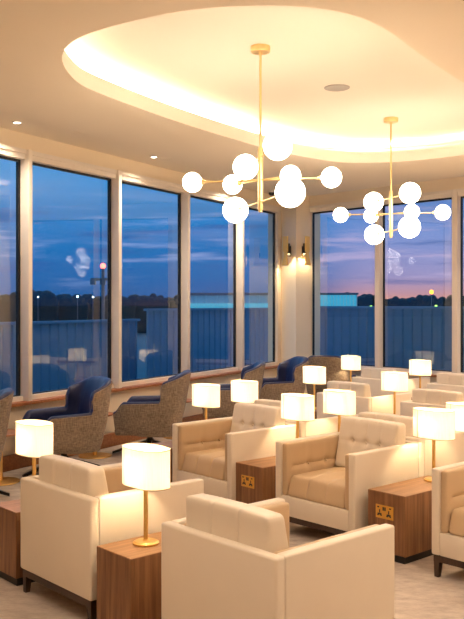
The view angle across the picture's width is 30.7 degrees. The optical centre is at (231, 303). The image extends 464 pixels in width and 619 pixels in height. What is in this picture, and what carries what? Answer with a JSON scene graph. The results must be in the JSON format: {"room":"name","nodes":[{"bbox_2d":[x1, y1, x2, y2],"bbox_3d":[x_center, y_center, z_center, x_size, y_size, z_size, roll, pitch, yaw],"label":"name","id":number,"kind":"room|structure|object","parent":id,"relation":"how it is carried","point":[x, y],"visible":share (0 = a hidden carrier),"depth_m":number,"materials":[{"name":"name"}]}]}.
{"room":"airport terminal","nodes":[
{"label":"airport terminal","id":0,"kind":"room"},
{"bbox_2d":[0,127,280,455],"bbox_3d":[-2.312,-0.090,8.842,0.210,3.600,12.620,0,0,29],"label":"wall","id":1,"kind":"structure","parent":0,"point":[7,137],"depth_m":10.21,"materials":[{"name":"paint"}]},
{"bbox_2d":[0,144,31,401],"bbox_3d":[-2.545,-0.299,8.238,0.160,2.632,1.547,0,0,29],"label":"window","id":2,"kind":"structure","parent":1,"relation":"in","point":[22,157],"depth_m":8.85,"materials":[{"name":"beige wood"}]},
{"bbox_2d":[32,151,121,399],"bbox_3d":[-1.783,-0.299,9.585,0.160,2.632,1.547,0,0,29],"label":"window","id":3,"kind":"structure","parent":1,"relation":"in","point":[113,177],"depth_m":10.18,"materials":[{"name":"beige wood"}]},
{"bbox_2d":[3,413,215,471],"bbox_3d":[-2.247,1.633,8.760,0.045,0.155,12.540,0,0,29],"label":"baseboard","id":4,"kind":"structure","parent":1,"relation":"attached to","point":[13,461],"depth_m":10.01,"materials":[{"name":"brown wood"}]},
{"bbox_2d":[11,365,277,406],"bbox_3d":[-1.050,1.032,10.880,0.200,0.035,7.670,0,0,29],"label":"trim","id":5,"kind":"structure","parent":1,"relation":"attached to","point":[62,397],"depth_m":10.40,"materials":[{"name":"brown wood"}]},
{"bbox_2d":[122,171,189,386],"bbox_3d":[-1.021,-0.299,10.931,0.160,2.632,1.547,0,0,29],"label":"window","id":6,"kind":"structure","parent":1,"relation":"in","point":[127,178],"depth_m":11.53,"materials":[{"name":"beige"}]},
{"bbox_2d":[190,189,243,376],"bbox_3d":[-0.259,-0.299,12.278,0.160,2.632,1.547,0,0,29],"label":"window","id":7,"kind":"structure","parent":1,"relation":"in","point":[238,228],"depth_m":12.88,"materials":[{"name":"beige wood"}]},
{"bbox_2d":[244,199,280,366],"bbox_3d":[0.462,-0.299,13.583,0.130,2.632,1.436,0,0,29],"label":"window","id":8,"kind":"structure","parent":1,"relation":"in","point":[267,208],"depth_m":14.07,"materials":[{"name":"beige wood"}]},
{"bbox_2d":[0,0,463,195],"bbox_3d":[0.475,-1.905,5.784,12.698,0.390,13.186,0,0,-42],"label":"ceiling","id":9,"kind":"structure","parent":0,"point":[178,80],"depth_m":7.28,"materials":[{"name":"paint"}]},
{"bbox_2d":[182,44,341,222],"bbox_3d":[0.219,-1.329,6.500,0.736,1.302,1.275,0,0,-45],"label":"chandelier","id":10,"kind":"object","parent":9,"relation":"hanging from","point":[277,145],"visible":1,"depth_m":6.48,"materials":[{"name":"white glass"}]},
{"bbox_2d":[268,189,274,195],"bbox_3d":[0.620,-1.745,13.268,0.124,0.090,0.124,0,0,0],"label":"security camera","id":11,"kind":"object","parent":9,"relation":"attached to","point":[271,192],"visible":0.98,"depth_m":13.23,"materials":[{"name":"black plastic"}]},
{"bbox_2d":[324,84,349,90],"bbox_3d":[0.960,-1.975,7.728,0.236,0.010,0.236,0,0,0],"label":"ceiling speaker","id":12,"kind":"object","parent":9,"relation":"attached to","point":[335,87],"visible":1,"depth_m":7.70,"materials":[{"name":"grey plastic"}]},
{"bbox_2d":[333,117,450,243],"bbox_3d":[1.694,-1.323,9.000,0.734,1.313,1.066,0,0,-44],"label":"chandelier","id":13,"kind":"object","parent":9,"relation":"hanging from","point":[409,226],"visible":1,"depth_m":8.98,"materials":[{"name":"white glass"}]},
{"bbox_2d":[0,437,463,618],"bbox_3d":[0.582,1.770,5.812,12.600,0.120,13.086,0,0,-42],"label":"floor","id":14,"kind":"structure","parent":0,"point":[418,594],"depth_m":5.03,"materials":[{"name":"carpet"}]},
{"bbox_2d":[0,388,13,495],"bbox_3d":[-2.379,1.232,7.425,0.898,0.956,0.860,0,0,-14],"label":"chair","id":15,"kind":"object","parent":14,"relation":"on","point":[6,395],"visible":1,"depth_m":7.30,"materials":[{"name":"blue leather"}]},
{"bbox_2d":[0,429,19,485],"bbox_3d":[-2.229,1.471,8.120,0.424,0.478,0.424,0,0,0],"label":"table","id":16,"kind":"object","parent":14,"relation":"on","point":[4,481],"visible":0.7,"depth_m":8.10,"materials":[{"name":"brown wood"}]},
{"bbox_2d":[0,499,34,585],"bbox_3d":[-1.150,1.485,5.447,0.690,0.450,0.310,0,0,-42],"label":"side table","id":17,"kind":"object","parent":14,"relation":"on","point":[11,571],"visible":0.29,"depth_m":5.16,"materials":[{"name":"brown wood"}]},
{"bbox_2d":[15,419,52,475],"bbox_3d":[-1.258,1.006,5.372,0.181,0.507,0.315,0,0,-42],"label":"table lamp","id":18,"kind":"object","parent":17,"relation":"on","point":[33,438],"visible":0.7,"depth_m":5.27,"materials":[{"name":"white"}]},
{"bbox_2d":[22,376,111,476],"bbox_3d":[-1.684,1.232,8.561,0.898,0.955,0.860,0,0,-34],"label":"chair","id":19,"kind":"object","parent":14,"relation":"on","point":[79,426],"visible":0.68,"depth_m":8.41,"materials":[{"name":"brown fabric"}]},
{"bbox_2d":[78,412,112,458],"bbox_3d":[-1.540,1.471,9.500,0.424,0.478,0.424,0,0,0],"label":"table","id":20,"kind":"object","parent":14,"relation":"on","point":[92,455],"visible":0.5,"depth_m":9.46,"materials":[{"name":"gold metal"}]},
{"bbox_2d":[21,454,203,618],"bbox_3d":[-0.711,1.299,4.997,0.785,0.822,0.775,0,0,-42],"label":"armchair","id":21,"kind":"object","parent":14,"relation":"on","point":[73,507],"visible":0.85,"depth_m":4.68,"materials":[{"name":"beige leather"}]},
{"bbox_2d":[39,454,108,496],"bbox_3d":[-0.892,1.079,4.836,0.184,0.382,0.560,0,0,-42],"label":"cushion","id":22,"kind":"object","parent":21,"relation":"on","point":[81,477],"depth_m":4.71,"materials":[{"name":"beige leather"}]},
{"bbox_2d":[97,532,160,618],"bbox_3d":[-0.345,1.485,4.516,0.690,0.450,0.310,0,0,-42],"label":"side table","id":23,"kind":"object","parent":14,"relation":"on","point":[128,575],"visible":0.41,"depth_m":4.26,"materials":[{"name":"brown wood"}]},
{"bbox_2d":[122,443,169,546],"bbox_3d":[-0.453,1.006,4.442,0.181,0.507,0.315,0,0,-42],"label":"table lamp","id":24,"kind":"object","parent":23,"relation":"on","point":[145,466],"visible":1,"depth_m":4.35,"materials":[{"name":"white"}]},
{"bbox_2d":[112,370,190,453],"bbox_3d":[-0.917,1.232,9.649,0.898,0.956,0.860,0,0,2],"label":"chair","id":25,"kind":"object","parent":14,"relation":"on","point":[149,417],"visible":0.94,"depth_m":9.33,"materials":[{"name":"brown fabric"}]},
{"bbox_2d":[151,441,171,481],"bbox_3d":[-0.399,1.485,7.721,0.698,0.450,0.310,0,0,-42],"label":"side table","id":26,"kind":"object","parent":14,"relation":"on","point":[168,444],"visible":0.02,"depth_m":7.47,"materials":[{"name":"brown wood"}]},
{"bbox_2d":[192,383,219,419],"bbox_3d":[-0.243,1.006,7.883,0.181,0.507,0.315,0,0,-42],"label":"table lamp","id":27,"kind":"object","parent":26,"relation":"on","point":[204,395],"visible":0.75,"depth_m":7.78,"materials":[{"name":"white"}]},
{"bbox_2d":[164,398,191,438],"bbox_3d":[-0.693,1.471,10.850,0.424,0.478,0.424,0,0,0],"label":"table","id":28,"kind":"object","parent":14,"relation":"on","point":[187,400],"visible":0.16,"depth_m":10.74,"materials":[{"name":"brown wood"}]},
{"bbox_2d":[172,403,295,500],"bbox_3d":[0.031,1.299,7.257,0.785,0.822,0.775,0,0,-42],"label":"armchair","id":29,"kind":"object","parent":14,"relation":"on","point":[209,450],"visible":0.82,"depth_m":7.18,"materials":[{"name":"beige leather"}]},
{"bbox_2d":[182,447,224,479],"bbox_3d":[-0.016,1.343,7.215,0.627,0.169,0.557,0,0,-42],"label":"seat cushion","id":30,"kind":"object","parent":29,"relation":"on","point":[205,463],"depth_m":7.08,"materials":[{"name":"beige leather"}]},
{"bbox_2d":[230,403,284,432],"bbox_3d":[0.212,1.079,7.419,0.184,0.382,0.560,0,0,-42],"label":"cushion","id":31,"kind":"object","parent":29,"relation":"on","point":[246,416],"depth_m":7.40,"materials":[{"name":"beige leather"}]},
{"bbox_2d":[202,361,265,417],"bbox_3d":[-0.007,1.232,11.151,0.898,0.956,0.860,0,0,-2],"label":"chair","id":32,"kind":"object","parent":14,"relation":"on","point":[254,372],"visible":0.41,"depth_m":10.84,"materials":[{"name":"brown fabric"}]},
{"bbox_2d":[236,456,275,503],"bbox_3d":[0.387,1.485,6.841,0.698,0.450,0.310,0,0,-42],"label":"side table","id":33,"kind":"object","parent":14,"relation":"on","point":[255,478],"visible":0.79,"depth_m":6.59,"materials":[{"name":"brown wood"}]},
{"bbox_2d":[281,393,313,437],"bbox_3d":[0.544,1.006,7.003,0.181,0.507,0.315,0,0,-42],"label":"table lamp","id":34,"kind":"object","parent":33,"relation":"on","point":[297,407],"visible":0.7,"depth_m":6.91,"materials":[{"name":"white fabric"}]},
{"bbox_2d":[161,493,393,618],"bbox_3d":[0.212,1.299,3.965,0.785,0.822,0.775,0,0,-42],"label":"armchair","id":35,"kind":"object","parent":14,"relation":"on","point":[227,558],"visible":1,"depth_m":3.70,"materials":[{"name":"beige leather"}]},
{"bbox_2d":[186,493,288,552],"bbox_3d":[0.031,1.079,3.803,0.184,0.382,0.560,0,0,-42],"label":"cushion","id":36,"kind":"object","parent":35,"relation":"on","point":[262,529],"depth_m":3.69,"materials":[{"name":"beige leather"}]},
{"bbox_2d":[260,356,308,400],"bbox_3d":[0.631,1.232,12.056,0.898,0.956,0.860,0,0,-18],"label":"chair","id":37,"kind":"object","parent":14,"relation":"on","point":[289,379],"visible":0.49,"depth_m":11.81,"materials":[{"name":"brown fabric"}]},
{"bbox_2d":[254,399,357,437],"bbox_3d":[0.635,1.299,7.918,0.785,0.822,0.775,0,0,-42],"label":"armchair","id":38,"kind":"object","parent":14,"relation":"on","point":[327,425],"visible":0.16,"depth_m":7.56,"materials":[{"name":"beige leather"}]},
{"bbox_2d":[254,399,280,406],"bbox_3d":[0.454,1.079,7.756,0.184,0.382,0.560,0,0,-42],"label":"cushion","id":39,"kind":"object","parent":38,"relation":"on","point":[277,403],"depth_m":7.78,"materials":[{"name":"beige leather"}]},
{"bbox_2d":[306,355,355,402],"bbox_3d":[1.507,1.232,12.854,0.860,0.956,0.898,0,0,20],"label":"chair","id":40,"kind":"object","parent":14,"relation":"on","point":[332,364],"visible":0.27,"depth_m":12.45,"materials":[{"name":"brown fabric"}]},
{"bbox_2d":[276,416,421,534],"bbox_3d":[0.872,1.299,6.317,0.785,0.822,0.775,0,0,-42],"label":"armchair","id":41,"kind":"object","parent":14,"relation":"on","point":[325,480],"visible":0.92,"depth_m":6.19,"materials":[{"name":"beige leather"}]},
{"bbox_2d":[288,466,344,507],"bbox_3d":[0.825,1.343,6.274,0.627,0.169,0.557,0,0,-42],"label":"seat cushion","id":42,"kind":"object","parent":41,"relation":"on","point":[312,486],"depth_m":6.14,"materials":[{"name":"beige leather"}]},
{"bbox_2d":[335,416,405,466],"bbox_3d":[1.053,1.079,6.478,0.184,0.382,0.560,0,0,-42],"label":"cushion","id":43,"kind":"object","parent":41,"relation":"on","point":[356,434],"depth_m":6.47,"materials":[{"name":"beige leather"}]},
{"bbox_2d":[317,381,410,418],"bbox_3d":[1.530,1.299,9.812,0.785,0.822,0.775,0,0,-42],"label":"armchair","id":44,"kind":"object","parent":14,"relation":"on","point":[365,402],"visible":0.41,"depth_m":9.48,"materials":[{"name":"beige leather"}]},
{"bbox_2d":[327,381,370,396],"bbox_3d":[1.349,1.079,9.650,0.184,0.382,0.560,0,0,-42],"label":"cushion","id":45,"kind":"object","parent":44,"relation":"on","point":[362,389],"depth_m":9.50,"materials":[{"name":"beige leather"}]},
{"bbox_2d":[352,367,429,396],"bbox_3d":[2.239,1.299,11.914,0.785,0.822,0.775,0,0,-42],"label":"armchair","id":46,"kind":"object","parent":14,"relation":"on","point":[371,376],"visible":0.35,"depth_m":11.68,"materials":[{"name":"beige leather"}]},
{"bbox_2d":[361,367,396,378],"bbox_3d":[2.058,1.079,11.753,0.184,0.382,0.560,0,0,-42],"label":"cushion","id":47,"kind":"object","parent":46,"relation":"on","point":[366,372],"depth_m":11.72,"materials":[{"name":"beige leather"}]},
{"bbox_2d":[368,475,432,563],"bbox_3d":[1.284,1.485,5.869,0.698,0.450,0.310,0,0,-42],"label":"side table","id":48,"kind":"object","parent":14,"relation":"on","point":[406,505],"visible":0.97,"depth_m":5.64,"materials":[{"name":"brown wood"}]},
{"bbox_2d":[413,407,454,481],"bbox_3d":[1.440,1.006,6.031,0.181,0.507,0.315,0,0,-42],"label":"table lamp","id":49,"kind":"object","parent":48,"relation":"on","point":[430,423],"visible":0.86,"depth_m":5.95,"materials":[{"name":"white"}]},
{"bbox_2d":[358,412,463,476],"bbox_3d":[1.468,1.299,6.986,0.785,0.822,0.775,0,0,-42],"label":"armchair","id":50,"kind":"object","parent":14,"relation":"on","point":[446,452],"visible":0.18,"depth_m":6.64,"materials":[{"name":"beige leather"}]},
{"bbox_2d":[358,412,416,437],"bbox_3d":[1.287,1.079,6.824,0.184,0.382,0.560,0,0,-42],"label":"cushion","id":51,"kind":"object","parent":50,"relation":"on","point":[408,421],"depth_m":6.70,"materials":[{"name":"beige leather"}]},
{"bbox_2d":[400,388,463,416],"bbox_3d":[2.327,1.299,8.921,0.785,0.822,0.775,0,0,-42],"label":"armchair","id":52,"kind":"object","parent":14,"relation":"on","point":[434,398],"visible":0.3,"depth_m":8.74,"materials":[{"name":"beige leather"}]},
{"bbox_2d":[412,388,463,404],"bbox_3d":[2.146,1.079,8.759,0.184,0.382,0.560,0,0,-42],"label":"cushion","id":53,"kind":"object","parent":52,"relation":"on","point":[419,395],"depth_m":8.69,"materials":[{"name":"beige leather"}]},
{"bbox_2d":[427,373,463,400],"bbox_3d":[3.082,1.299,10.971,0.785,0.822,0.775,0,0,-42],"label":"armchair","id":54,"kind":"object","parent":14,"relation":"on","point":[445,381],"visible":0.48,"depth_m":10.79,"materials":[{"name":"beige leather"}]},
{"bbox_2d":[437,373,463,385],"bbox_3d":[2.902,1.079,10.810,0.184,0.382,0.560,0,0,-42],"label":"cushion","id":55,"kind":"object","parent":54,"relation":"on","point":[457,379],"depth_m":10.80,"materials":[{"name":"beige leather"}]},
{"bbox_2d":[432,461,463,576],"bbox_3d":[1.800,1.299,5.280,0.785,0.822,0.775,0,0,-42],"label":"armchair","id":56,"kind":"object","parent":14,"relation":"on","point":[447,480],"visible":1,"depth_m":5.27,"materials":[{"name":"beige leather"}]},
{"bbox_2d":[449,506,463,536],"bbox_3d":[1.752,1.343,5.237,0.627,0.169,0.557,0,0,-42],"label":"seat cushion","id":57,"kind":"object","parent":56,"relation":"on","point":[456,513],"depth_m":5.21,"materials":[{"name":"beige leather"}]},
{"bbox_3d":[1.097,1.485,10.225,0.690,0.450,0.310,0,0,-42],"label":"side table","id":58,"kind":"object","parent":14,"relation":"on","visible":0},
{"bbox_2d":[303,366,325,409],"bbox_3d":[0.989,1.006,10.151,0.181,0.507,0.315,0,0,-42],"label":"table lamp","id":59,"kind":"object","parent":58,"relation":"on","point":[313,375],"visible":0.79,"depth_m":10.05,"materials":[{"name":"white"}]},
{"bbox_3d":[2.628,1.485,11.393,0.690,0.450,0.310,0,0,-42],"label":"side table","id":60,"kind":"object","parent":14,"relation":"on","visible":0},
{"bbox_2d":[409,359,430,387],"bbox_3d":[2.520,1.006,11.319,0.181,0.507,0.315,0,0,-42],"label":"table lamp","id":61,"kind":"object","parent":60,"relation":"on","point":[419,368],"visible":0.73,"depth_m":11.23,"materials":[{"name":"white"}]},
{"bbox_3d":[0.229,1.485,8.330,0.690,0.450,0.310,0,0,-42],"label":"side table","id":62,"kind":"object","parent":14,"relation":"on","visible":0},
{"bbox_2d":[231,380,257,402],"bbox_3d":[0.122,1.006,8.255,0.181,0.507,0.315,0,0,-42],"label":"table lamp","id":63,"kind":"object","parent":62,"relation":"on","point":[242,391],"visible":0.7,"depth_m":8.15,"materials":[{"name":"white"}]},
{"bbox_3d":[1.041,1.485,7.422,0.690,0.450,0.310,0,0,-42],"label":"side table","id":64,"kind":"object","parent":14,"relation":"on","visible":0},
{"bbox_2d":[323,389,355,431],"bbox_3d":[0.934,1.006,7.347,0.181,0.507,0.315,0,0,-42],"label":"table lamp","id":65,"kind":"object","parent":64,"relation":"on","point":[340,402],"visible":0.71,"depth_m":7.25,"materials":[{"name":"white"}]},
{"bbox_3d":[1.869,1.485,6.436,0.690,0.450,0.310,0,0,-42],"label":"side table","id":66,"kind":"object","parent":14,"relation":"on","visible":0},
{"bbox_2d":[446,402,463,432],"bbox_3d":[1.762,1.006,6.361,0.181,0.507,0.315,0,0,-42],"label":"table lamp","id":67,"kind":"object","parent":66,"relation":"on","point":[458,407],"visible":0.46,"depth_m":6.31,"materials":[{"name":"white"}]},
{"bbox_3d":[1.895,1.485,9.363,0.690,0.450,0.310,0,0,-42],"label":"side table","id":68,"kind":"object","parent":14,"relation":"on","visible":0},
{"bbox_2d":[381,371,407,414],"bbox_3d":[1.787,1.006,9.288,0.181,0.507,0.315,0,0,-42],"label":"table lamp","id":69,"kind":"object","parent":68,"relation":"on","point":[394,382],"visible":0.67,"depth_m":9.20,"materials":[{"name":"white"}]},
{"bbox_3d":[1.830,1.485,12.330,0.690,0.450,0.310,0,0,-42],"label":"side table","id":70,"kind":"object","parent":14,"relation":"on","visible":0},
{"bbox_2d":[341,355,360,381],"bbox_3d":[1.723,1.006,12.256,0.181,0.507,0.315,0,0,-42],"label":"table lamp","id":71,"kind":"object","parent":70,"relation":"on","point":[348,362],"visible":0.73,"depth_m":12.17,"materials":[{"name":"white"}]},
{"bbox_2d":[268,196,319,393],"bbox_3d":[1.010,-0.090,14.033,0.880,3.600,0.449,0,0,9],"label":"wall","id":72,"kind":"structure","parent":0,"point":[296,222],"depth_m":13.99,"materials":[{"name":"paint"}]},
{"bbox_2d":[282,236,290,264],"bbox_3d":[0.900,-0.873,13.870,0.121,0.475,0.108,0,0,-42],"label":"wall sconce","id":73,"kind":"object","parent":72,"relation":"attached to","point":[286,246],"visible":1,"depth_m":13.85,"materials":[{"name":"gold metal"}]},
{"bbox_2d":[302,236,310,264],"bbox_3d":[1.217,-0.873,13.870,0.108,0.475,0.121,0,0,-41],"label":"wall sconce","id":74,"kind":"object","parent":72,"relation":"attached to","point":[306,246],"visible":1,"depth_m":13.84,"materials":[{"name":"gold metal"}]},
{"bbox_2d":[310,176,463,382],"bbox_3d":[5.363,-0.090,9.617,0.200,3.600,11.986,0,0,-42],"label":"wall","id":75,"kind":"structure","parent":0,"point":[457,182],"depth_m":12.87,"materials":[{"name":"paint"}]},
{"bbox_2d":[309,200,382,367],"bbox_3d":[1.809,-0.299,13.465,0.130,2.632,1.460,0,0,-42],"label":"window","id":76,"kind":"structure","parent":75,"relation":"in","point":[352,205],"depth_m":12.93,"materials":[{"name":"beige wood"}]},
{"bbox_2d":[352,370,436,376],"bbox_3d":[2.717,1.032,12.449,0.170,0.035,4.236,0,0,-42],"label":"trim","id":77,"kind":"structure","parent":75,"relation":"attached to","point":[432,375],"depth_m":12.17,"materials":[{"name":"brown wood"}]},
{"bbox_2d":[381,189,460,374],"bbox_3d":[2.752,-0.299,12.410,0.130,2.632,1.370,0,0,-42],"label":"window","id":78,"kind":"structure","parent":75,"relation":"in","point":[452,194],"depth_m":11.91,"materials":[{"name":"beige"}]},
{"bbox_2d":[457,188,463,373],"bbox_3d":[3.668,-0.299,11.385,0.130,2.632,1.380,0,0,-42],"label":"window","id":79,"kind":"structure","parent":75,"relation":"in","point":[460,191],"depth_m":11.90,"materials":[{"name":"beige"}]},
{"label":"outside","id":80,"kind":"structure","parent":0,"visible":0},
{"bbox_2d":[137,333,145,378],"bbox_3d":[0.000,2.960,70.000,320.000,0.100,260.000,0,0,0],"label":"ground","id":81,"kind":"structure","parent":80,"point":[141,337],"depth_m":47.75,"materials":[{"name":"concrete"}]},
{"bbox_2d":[0,319,139,394],"bbox_3d":[-4.147,1.610,14.057,0.143,2.600,8.750,0,0,30],"label":"metal fence","id":82,"kind":"object","parent":81,"relation":"on","point":[65,353],"visible":0.27,"depth_m":15.87,"materials":[{"name":"blue metal"}]},
{"bbox_2d":[90,263,106,318],"bbox_3d":[-7.939,0.200,51.985,1.520,5.420,0.370,0,0,0],"label":"mast","id":83,"kind":"object","parent":81,"relation":"on","point":[102,279],"visible":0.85,"depth_m":51.89,"materials":[{"name":"grey metal"}]},
{"bbox_2d":[143,308,267,377],"bbox_3d":[-0.162,1.500,19.477,0.141,2.820,6.250,0,0,29],"label":"metal fence","id":84,"kind":"object","parent":81,"relation":"on","point":[211,329],"visible":0.28,"depth_m":18.62,"materials":[{"name":"blue metal"}]},
{"bbox_2d":[0,290,463,332],"bbox_3d":[0.018,0.679,90.006,162.760,4.462,13.772,0,0,0],"label":"treeline","id":85,"kind":"object","parent":81,"relation":"on","point":[46,306],"visible":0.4,"depth_m":84.37,"materials":[{"name":"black plant"}]},
{"bbox_2d":[190,293,357,307],"bbox_3d":[1.847,1.190,40.950,8.250,3.440,2.900,0,0,0],"label":"shed","id":86,"kind":"object","parent":81,"relation":"on","point":[197,300],"visible":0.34,"depth_m":39.90,"materials":[{"name":"teal"}]},
{"bbox_2d":[320,306,463,371],"bbox_3d":[4.627,1.475,13.831,0.141,2.870,11.250,0,0,-42],"label":"metal fence","id":87,"kind":"object","parent":81,"relation":"on","point":[411,332],"visible":0.2,"depth_m":15.63,"materials":[{"name":"blue metal"}]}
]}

